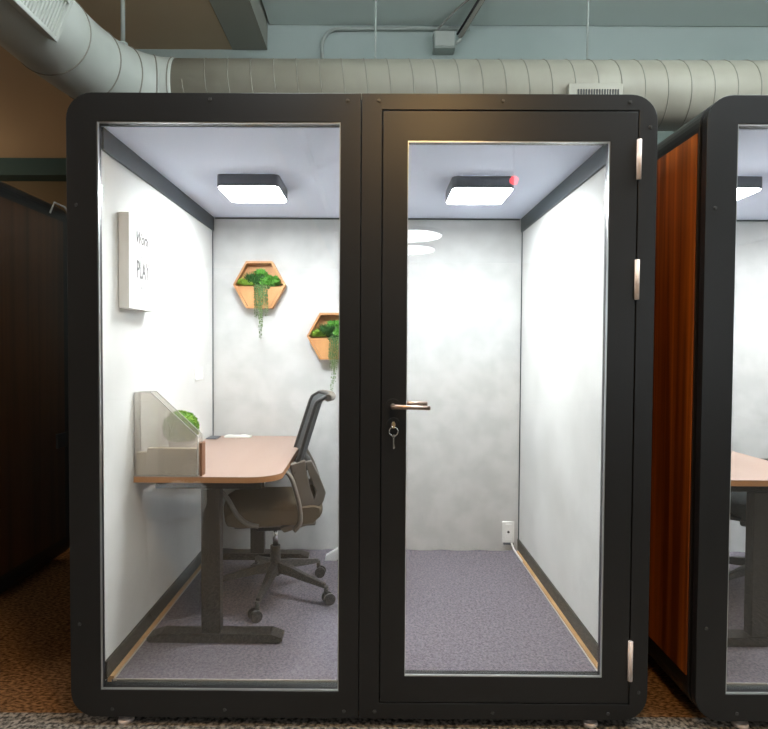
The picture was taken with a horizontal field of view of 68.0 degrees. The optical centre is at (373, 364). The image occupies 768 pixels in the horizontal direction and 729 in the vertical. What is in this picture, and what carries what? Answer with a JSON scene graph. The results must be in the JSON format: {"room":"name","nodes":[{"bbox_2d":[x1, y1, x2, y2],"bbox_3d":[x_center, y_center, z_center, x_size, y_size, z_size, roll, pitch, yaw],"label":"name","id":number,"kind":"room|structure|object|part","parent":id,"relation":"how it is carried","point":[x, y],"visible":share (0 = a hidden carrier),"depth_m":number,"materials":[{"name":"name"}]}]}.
{"room":"open-plan office","nodes":[
{"label":"open-plan office","id":0,"kind":"room"},
{"bbox_2d":[0,158,65,180],"bbox_3d":[-4.993,-2.239,6.527,6.060,0.189,0.240,0,2,0],"label":"beam","id":1,"kind":"structure","parent":0,"point":[11,169],"depth_m":6.40,"materials":[{"name":"teal"}]},
{"bbox_2d":[1,181,66,212],"bbox_3d":[-4.996,-0.686,6.773,6.070,3.785,0.130,0,2,0],"label":"wall","id":2,"kind":"structure","parent":0,"point":[50,192],"depth_m":6.67,"materials":[{"name":"brown"}]},
{"bbox_2d":[0,0,231,157],"bbox_3d":[-4.541,-2.197,-2.156,7.020,0.185,17.600,0,2,0],"label":"wall","id":3,"kind":"structure","parent":0,"point":[33,111],"depth_m":4.07,"materials":[{"name":"beige paint"}]},
{"bbox_2d":[209,0,266,49],"bbox_3d":[-0.905,-2.240,-3.460,0.248,0.392,15.020,0,2,0],"label":"beam","id":4,"kind":"structure","parent":0,"point":[243,23],"depth_m":3.75,"materials":[{"name":"grey"}]},
{"bbox_2d":[0,547,767,728],"bbox_3d":[-0.069,1.497,-1.273,16.000,0.100,19.200,0,2,0],"label":"floor","id":5,"kind":"structure","parent":0,"point":[35,639],"depth_m":2.30,"materials":[{"name":"carpet"}]},
{"bbox_2d":[0,181,69,593],"bbox_3d":[-3.093,0.149,2.916,2.158,2.342,1.754,0,2,0],"label":"booth","id":6,"kind":"object","parent":5,"relation":"on","point":[34,474],"visible":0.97,"depth_m":3.34,"materials":[{"name":"brown wood"}]},
{"bbox_2d":[49,202,66,212],"bbox_3d":[-1.943,-0.904,3.570,0.021,0.197,0.219,1,2,15],"label":"loose cable","id":7,"kind":"object","parent":6,"relation":"attached to","point":[52,206],"visible":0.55,"depth_m":3.50,"materials":[{"name":"grey plastic"}]},
{"bbox_2d":[66,92,657,728],"bbox_3d":[-0.048,0.166,2.906,2.158,2.342,1.754,0,2,0],"label":"booth","id":8,"kind":"object","parent":5,"relation":"on","point":[508,346],"depth_m":2.40,"materials":[{"name":"black metal"}]},
{"bbox_2d":[118,212,154,311],"bbox_3d":[-1.003,-0.424,2.418,0.045,0.385,0.265,0,2,0],"label":"canvas","id":9,"kind":"object","parent":8,"relation":"attached to","point":[135,235],"visible":1,"depth_m":2.35,"materials":[{"name":"white fabric"}]},
{"bbox_3d":[-1.028,1.157,2.916,0.010,0.067,1.460,0,2,0],"label":"skirting","id":10,"kind":"part","parent":8,"relation":"part of","materials":[{"name":"grey"}]},
{"bbox_3d":[-1.016,-0.868,2.863,0.012,0.083,1.460,0,2,0],"label":"ceiling trim","id":11,"kind":"part","parent":8,"relation":"part of","materials":[{"name":"grey metal"}]},
{"bbox_2d":[195,368,202,380],"bbox_3d":[-1.022,0.055,3.323,0.007,0.070,0.140,0,2,0],"label":"wall plate","id":12,"kind":"object","parent":8,"relation":"attached to","point":[198,371],"visible":1,"depth_m":3.31,"materials":[{"name":"white plastic"}]},
{"bbox_3d":[-0.589,0.166,2.110,1.074,2.306,0.032,0,2,0],"label":"fixed frame","id":13,"kind":"part","parent":8,"relation":"part of","materials":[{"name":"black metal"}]},
{"bbox_2d":[134,434,309,643],"bbox_3d":[-0.713,0.824,3.027,0.634,0.750,1.160,0,2,0],"label":"desk","id":14,"kind":"object","parent":8,"relation":"on","point":[230,463],"depth_m":2.49,"materials":[{"name":"brown wood"}]},
{"bbox_2d":[134,391,202,476],"bbox_3d":[-0.890,0.299,2.471,0.276,0.365,0.068,0,2,0],"label":"desk organizer","id":15,"kind":"object","parent":14,"relation":"on","point":[140,391],"visible":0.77,"depth_m":2.44,"materials":[{"name":"plastic"}]},
{"bbox_2d":[137,447,197,474],"bbox_3d":[-0.893,0.418,2.462,0.255,0.115,0.030,0,2,0],"label":"paper stack","id":16,"kind":"object","parent":15,"relation":"in","point":[156,460],"visible":0.96,"depth_m":2.45,"materials":[{"name":"beige paper"}]},
{"bbox_2d":[161,410,199,446],"bbox_3d":[-0.923,0.343,2.721,0.178,0.259,0.178,0,2,0],"label":"plant","id":17,"kind":"object","parent":14,"relation":"on","point":[177,434],"visible":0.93,"depth_m":2.67,"materials":[{"name":"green plant"}]},
{"bbox_3d":[-0.922,0.418,2.722,0.116,0.110,0.116,0,2,0],"label":"pot","id":18,"kind":"part","parent":17,"relation":"part of","materials":[{"name":"grey"}]},
{"bbox_2d":[199,441,204,475],"bbox_3d":[-0.744,0.409,2.471,0.011,0.144,0.050,0,2,0],"label":"wooden block","id":19,"kind":"object","parent":14,"relation":"on","point":[202,444],"visible":1,"depth_m":2.45,"materials":[{"name":"brown wood"}]},
{"bbox_3d":[-0.721,0.524,2.498,0.460,0.034,0.044,0,2,0],"label":"support arm","id":20,"kind":"part","parent":14,"relation":"part of","materials":[{"name":"brown metal"}]},
{"bbox_3d":[-0.712,0.858,2.506,0.083,0.635,0.055,0,2,0],"label":"leg","id":21,"kind":"part","parent":14,"relation":"part of","materials":[{"name":"brown metal"}]},
{"bbox_2d":[206,436,220,438],"bbox_3d":[-0.984,0.448,3.494,0.063,0.008,0.100,0,2,0],"label":"cable cover","id":22,"kind":"object","parent":14,"relation":"on","point":[209,437],"visible":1,"depth_m":3.47,"materials":[{"name":"grey plastic"}]},
{"bbox_3d":[-0.843,0.443,3.533,0.160,0.018,0.060,0,2,0],"label":"power strip","id":23,"kind":"part","parent":14,"relation":"part of","materials":[{"name":"white plastic"}]},
{"bbox_3d":[-0.708,0.832,3.480,0.083,0.635,0.055,0,2,0],"label":"leg","id":24,"kind":"part","parent":14,"relation":"part of","materials":[{"name":"brown metal"}]},
{"bbox_2d":[217,174,287,202],"bbox_3d":[-0.599,-0.876,2.842,0.298,0.060,0.298,0,2,0],"label":"ceiling light","id":25,"kind":"object","parent":8,"relation":"attached to","point":[259,188],"visible":1,"depth_m":2.73,"materials":[{"name":"grey plastic"}]},
{"bbox_2d":[219,186,285,202],"bbox_3d":[-0.599,-0.854,2.843,0.285,0.014,0.285,0,2,0],"label":"diffuser","id":26,"kind":"object","parent":25,"relation":"attached to","point":[259,194],"depth_m":2.83,"materials":[{"name":"white plastic"}]},
{"bbox_2d":[233,261,285,338],"bbox_3d":[-0.715,-0.401,3.564,0.325,0.486,0.109,0,2,0],"label":"planter","id":27,"kind":"object","parent":8,"relation":"attached to","point":[260,285],"visible":1,"depth_m":3.55,"materials":[{"name":"brown wood"}]},
{"bbox_3d":[-0.714,-0.498,3.572,0.325,0.292,0.061,0,2,0],"label":"frame","id":28,"kind":"part","parent":27,"relation":"part of","materials":[{"name":"brown wood"}]},
{"bbox_2d":[223,389,335,622],"bbox_3d":[-0.533,0.674,2.975,0.665,1.060,0.658,0,2,-10],"label":"office chair","id":29,"kind":"object","parent":8,"relation":"on","point":[275,509],"visible":0.82,"depth_m":2.82,"materials":[{"name":"brown fabric"}]},
{"bbox_3d":[-0.665,1.075,2.968,0.301,0.095,0.058,0,2,-10],"label":"arm","id":30,"kind":"part","parent":29,"relation":"part of","materials":[{"name":"grey plastic"}]},
{"bbox_3d":[-0.592,1.071,3.124,0.058,0.095,0.300,-1,2,-30],"label":"arm","id":31,"kind":"part","parent":29,"relation":"part of","materials":[{"name":"grey plastic"}]},
{"bbox_3d":[-0.534,1.079,2.845,0.058,0.095,0.300,0,2,6],"label":"arm","id":32,"kind":"part","parent":29,"relation":"part of","materials":[{"name":"grey plastic"}]},
{"bbox_3d":[-0.523,0.724,2.983,0.495,0.110,0.470,0,2,-10],"label":"seat","id":33,"kind":"part","parent":29,"relation":"part of","materials":[{"name":"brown fabric"}]},
{"bbox_3d":[-0.417,1.072,3.105,0.058,0.095,0.300,2,2,42],"label":"arm","id":34,"kind":"part","parent":29,"relation":"part of","materials":[{"name":"grey plastic"}]},
{"bbox_3d":[-0.381,1.077,2.932,0.300,0.095,0.058,1,2,24],"label":"arm","id":35,"kind":"part","parent":29,"relation":"part of","materials":[{"name":"grey plastic"}]},
{"bbox_3d":[-0.359,0.504,3.005,0.059,0.044,0.344,0,2,-10],"label":"rail","id":36,"kind":"part","parent":29,"relation":"part of","materials":[{"name":"grey plastic"}]},
{"bbox_3d":[-0.330,0.344,3.005,0.209,0.391,0.430,0,2,-10],"label":"frame","id":37,"kind":"part","parent":29,"relation":"part of","materials":[{"name":"grey plastic"}]},
{"bbox_2d":[307,313,338,391],"bbox_3d":[-0.257,-0.066,3.571,0.325,0.516,0.099,0,2,0],"label":"planter","id":38,"kind":"object","parent":8,"relation":"attached to","point":[323,336],"visible":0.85,"depth_m":3.55,"materials":[{"name":"brown wood"}]},
{"bbox_3d":[-0.256,-0.178,3.579,0.325,0.292,0.061,0,2,0],"label":"frame","id":39,"kind":"part","parent":38,"relation":"part of","materials":[{"name":"brown wood"}]},
{"bbox_3d":[-0.219,1.142,3.470,0.154,0.099,0.040,0,2,0],"label":"stand foot","id":40,"kind":"part","parent":8,"relation":"part of","materials":[{"name":"grey metal"}]},
{"bbox_2d":[389,422,397,448],"bbox_3d":[0.072,0.258,2.070,0.036,0.097,0.024,0,2,0],"label":"key","id":41,"kind":"object","parent":8,"relation":"hanging from","point":[393,423],"visible":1,"depth_m":2.06,"materials":[{"name":"silver metal"}]},
{"bbox_3d":[0.132,0.153,2.055,0.142,0.021,0.055,0,2,0],"label":"lever handle","id":42,"kind":"part","parent":8,"relation":"part of","materials":[{"name":"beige metal"}]},
{"bbox_3d":[0.134,0.150,2.163,0.145,0.020,0.055,0,2,0],"label":"lever","id":43,"kind":"part","parent":8,"relation":"part of","materials":[{"name":"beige metal"}]},
{"bbox_2d":[446,176,513,203],"bbox_3d":[0.524,-0.870,2.853,0.298,0.060,0.298,0,2,0],"label":"ceiling light","id":44,"kind":"object","parent":8,"relation":"attached to","point":[461,189],"visible":1,"depth_m":2.74,"materials":[{"name":"grey plastic"}]},
{"bbox_2d":[447,188,511,203],"bbox_3d":[0.524,-0.848,2.854,0.285,0.014,0.285,0,2,0],"label":"diffuser","id":45,"kind":"object","parent":44,"relation":"attached to","point":[454,195],"depth_m":2.83,"materials":[{"name":"white plastic"}]},
{"bbox_3d":[0.488,0.172,2.116,1.074,2.306,0.050,0,2,0],"label":"door frame","id":46,"kind":"part","parent":8,"relation":"part of","materials":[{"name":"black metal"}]},
{"bbox_3d":[0.491,0.171,2.113,0.925,2.181,0.043,0,2,0],"label":"door","id":47,"kind":"part","parent":8,"relation":"part of","materials":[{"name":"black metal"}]},
{"bbox_2d":[502,522,522,561],"bbox_3d":[0.863,1.101,3.541,0.084,0.188,0.200,0,2,0],"label":"power outlet","id":48,"kind":"object","parent":8,"relation":"attached to","point":[507,527],"visible":1,"depth_m":3.63,"materials":[{"name":"white plastic"}]},
{"bbox_3d":[0.859,1.071,3.636,0.076,0.133,0.008,0,2,0],"label":"plate","id":49,"kind":"part","parent":48,"relation":"part of","materials":[{"name":"white plastic"}]},
{"bbox_2d":[505,524,511,539],"bbox_3d":[0.859,1.071,3.631,0.042,0.103,0.003,0,2,0],"label":"socket","id":50,"kind":"object","parent":48,"relation":"attached to","point":[508,527],"depth_m":3.63,"materials":[{"name":"grey plastic"}]},
{"bbox_3d":[0.893,1.166,3.538,0.021,0.058,0.193,0,2,-6],"label":"cord","id":51,"kind":"part","parent":48,"relation":"part of","materials":[{"name":"white plastic"}]},
{"bbox_3d":[0.921,1.168,2.910,0.010,0.067,1.460,0,2,0],"label":"skirting","id":52,"kind":"part","parent":8,"relation":"part of","materials":[{"name":"grey"}]},
{"bbox_3d":[0.931,-0.857,2.857,0.012,0.083,1.460,0,2,0],"label":"ceiling trim","id":53,"kind":"part","parent":8,"relation":"part of","materials":[{"name":"grey metal"}]},
{"bbox_2d":[648,95,767,728],"bbox_3d":[2.281,0.178,2.898,2.158,2.342,1.754,0,2,0],"label":"booth","id":54,"kind":"object","parent":5,"relation":"on","point":[710,354],"visible":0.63,"depth_m":2.19,"materials":[{"name":"black metal"}]},
{"bbox_3d":[1.204,0.143,2.918,0.004,2.050,1.540,0,2,0],"label":"panel","id":55,"kind":"part","parent":54,"relation":"part of","materials":[{"name":"orange wood"}]},
{"bbox_3d":[1.740,0.179,2.103,1.074,2.306,0.032,0,2,0],"label":"fixed frame","id":56,"kind":"part","parent":54,"relation":"part of","materials":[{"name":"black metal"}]},
{"bbox_2d":[727,451,767,646],"bbox_3d":[1.687,0.846,3.020,0.634,0.732,1.160,0,2,0],"label":"desk","id":57,"kind":"object","parent":54,"relation":"on","point":[749,474],"visible":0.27,"depth_m":2.47,"materials":[{"name":"brown wood"}]},
{"bbox_3d":[1.679,0.537,2.490,0.460,0.034,0.044,0,2,0],"label":"support arm","id":58,"kind":"part","parent":57,"relation":"part of","materials":[{"name":"grey metal"}]},
{"bbox_3d":[1.688,0.871,2.498,0.083,0.635,0.055,0,2,0],"label":"leg","id":59,"kind":"part","parent":57,"relation":"part of","materials":[{"name":"grey metal"}]},
{"bbox_2d":[729,458,767,579],"bbox_3d":[2.107,0.686,3.054,0.667,1.060,0.630,2,2,38],"label":"office chair","id":60,"kind":"object","parent":54,"relation":"on","point":[738,499],"visible":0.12,"depth_m":2.97,"materials":[{"name":"grey fabric"}]},
{"bbox_3d":[1.996,1.084,3.166,0.058,0.095,0.300,-1,2,-33],"label":"arm","id":61,"kind":"part","parent":60,"relation":"part of","materials":[{"name":"grey plastic"}]},
{"bbox_3d":[1.932,1.088,3.002,0.300,0.095,0.058,0,2,-15],"label":"arm","id":62,"kind":"part","parent":60,"relation":"part of","materials":[{"name":"grey plastic"}]},
{"bbox_3d":[2.073,0.736,3.036,0.495,0.110,0.470,2,2,38],"label":"seat","id":63,"kind":"part","parent":60,"relation":"part of","materials":[{"name":"grey fabric"}]},
{"bbox_2d":[737,176,761,199],"bbox_3d":[1.700,-0.864,2.835,0.298,0.060,0.298,0,2,0],"label":"ceiling light","id":64,"kind":"object","parent":54,"relation":"attached to","point":[746,185],"visible":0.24,"depth_m":2.69,"materials":[{"name":"grey plastic"}]},
{"bbox_2d":[737,188,759,199],"bbox_3d":[1.700,-0.841,2.835,0.285,0.014,0.285,0,2,0],"label":"diffuser","id":65,"kind":"object","parent":64,"relation":"attached to","point":[741,192],"depth_m":2.73,"materials":[{"name":"white plastic"}]},
{"bbox_2d":[136,18,767,143],"bbox_3d":[2.996,-0.674,4.166,9.930,3.985,0.150,0,2,0],"label":"wall","id":66,"kind":"structure","parent":0,"point":[283,41],"depth_m":4.05,"materials":[{"name":"teal paint"}]},
{"bbox_2d":[320,26,469,58],"bbox_3d":[0.149,-2.012,4.040,1.057,0.767,0.026,0,2,0],"label":"conduit","id":67,"kind":"object","parent":66,"relation":"attached to","point":[365,28],"visible":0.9,"depth_m":4.02,"materials":[{"name":"grey metal"}]},
{"bbox_2d":[433,0,468,54],"bbox_3d":[0.580,-2.306,3.910,0.181,0.207,0.423,-1,2,-40],"label":"junction box","id":68,"kind":"object","parent":66,"relation":"attached to","point":[444,42],"visible":1,"depth_m":3.95,"materials":[{"name":"grey metal"}]},
{"bbox_2d":[262,0,767,25],"bbox_3d":[3.590,-2.303,-3.477,8.710,0.215,15.020,0,2,0],"label":"ceiling","id":69,"kind":"structure","parent":0,"point":[278,12],"depth_m":3.88,"materials":[{"name":"teal"}]},
{"bbox_2d":[0,0,767,131],"bbox_3d":[0.332,-1.889,2.983,7.604,0.981,2.266,0,2,-20],"label":"ventilation duct","id":70,"kind":"object","parent":69,"relation":"hanging from","point":[58,41],"visible":0.6,"depth_m":3.21,"materials":[{"name":"metal"}]},
{"bbox_2d":[6,0,72,41],"bbox_3d":[-1.398,-1.520,2.323,0.144,0.204,0.380,0,2,0],"label":"grille","id":71,"kind":"object","parent":70,"relation":"attached to","point":[41,20],"depth_m":2.41,"materials":[{"name":"metal"}]},
{"bbox_3d":[-1.425,-2.014,3.230,0.050,0.423,0.053,0,2,0],"label":"hanger rod","id":72,"kind":"part","parent":70,"relation":"part of","materials":[{"name":"grey metal"}]},
{"bbox_3d":[0.012,-2.096,3.393,0.025,0.593,0.026,0,2,0],"label":"hanger rod","id":73,"kind":"part","parent":70,"relation":"part of","materials":[{"name":"grey metal"}]},
{"bbox_3d":[1.276,-2.089,3.389,0.025,0.593,0.026,0,2,0],"label":"hanger rod","id":74,"kind":"part","parent":70,"relation":"part of","materials":[{"name":"grey metal"}]},
{"bbox_2d":[566,83,622,93],"bbox_3d":[1.242,-1.532,3.219,0.303,0.082,0.090,0,2,0],"label":"register","id":75,"kind":"object","parent":70,"relation":"attached to","point":[571,88],"depth_m":3.18,"materials":[{"name":"grey metal"}]},
{"bbox_2d":[457,0,484,37],"bbox_3d":[0.662,-2.355,3.847,0.050,0.134,0.361,0,2,-20],"label":"strut","id":76,"kind":"object","parent":69,"relation":"attached to","point":[479,3],"visible":1,"depth_m":3.85,"materials":[{"name":"grey metal"}]}
]}

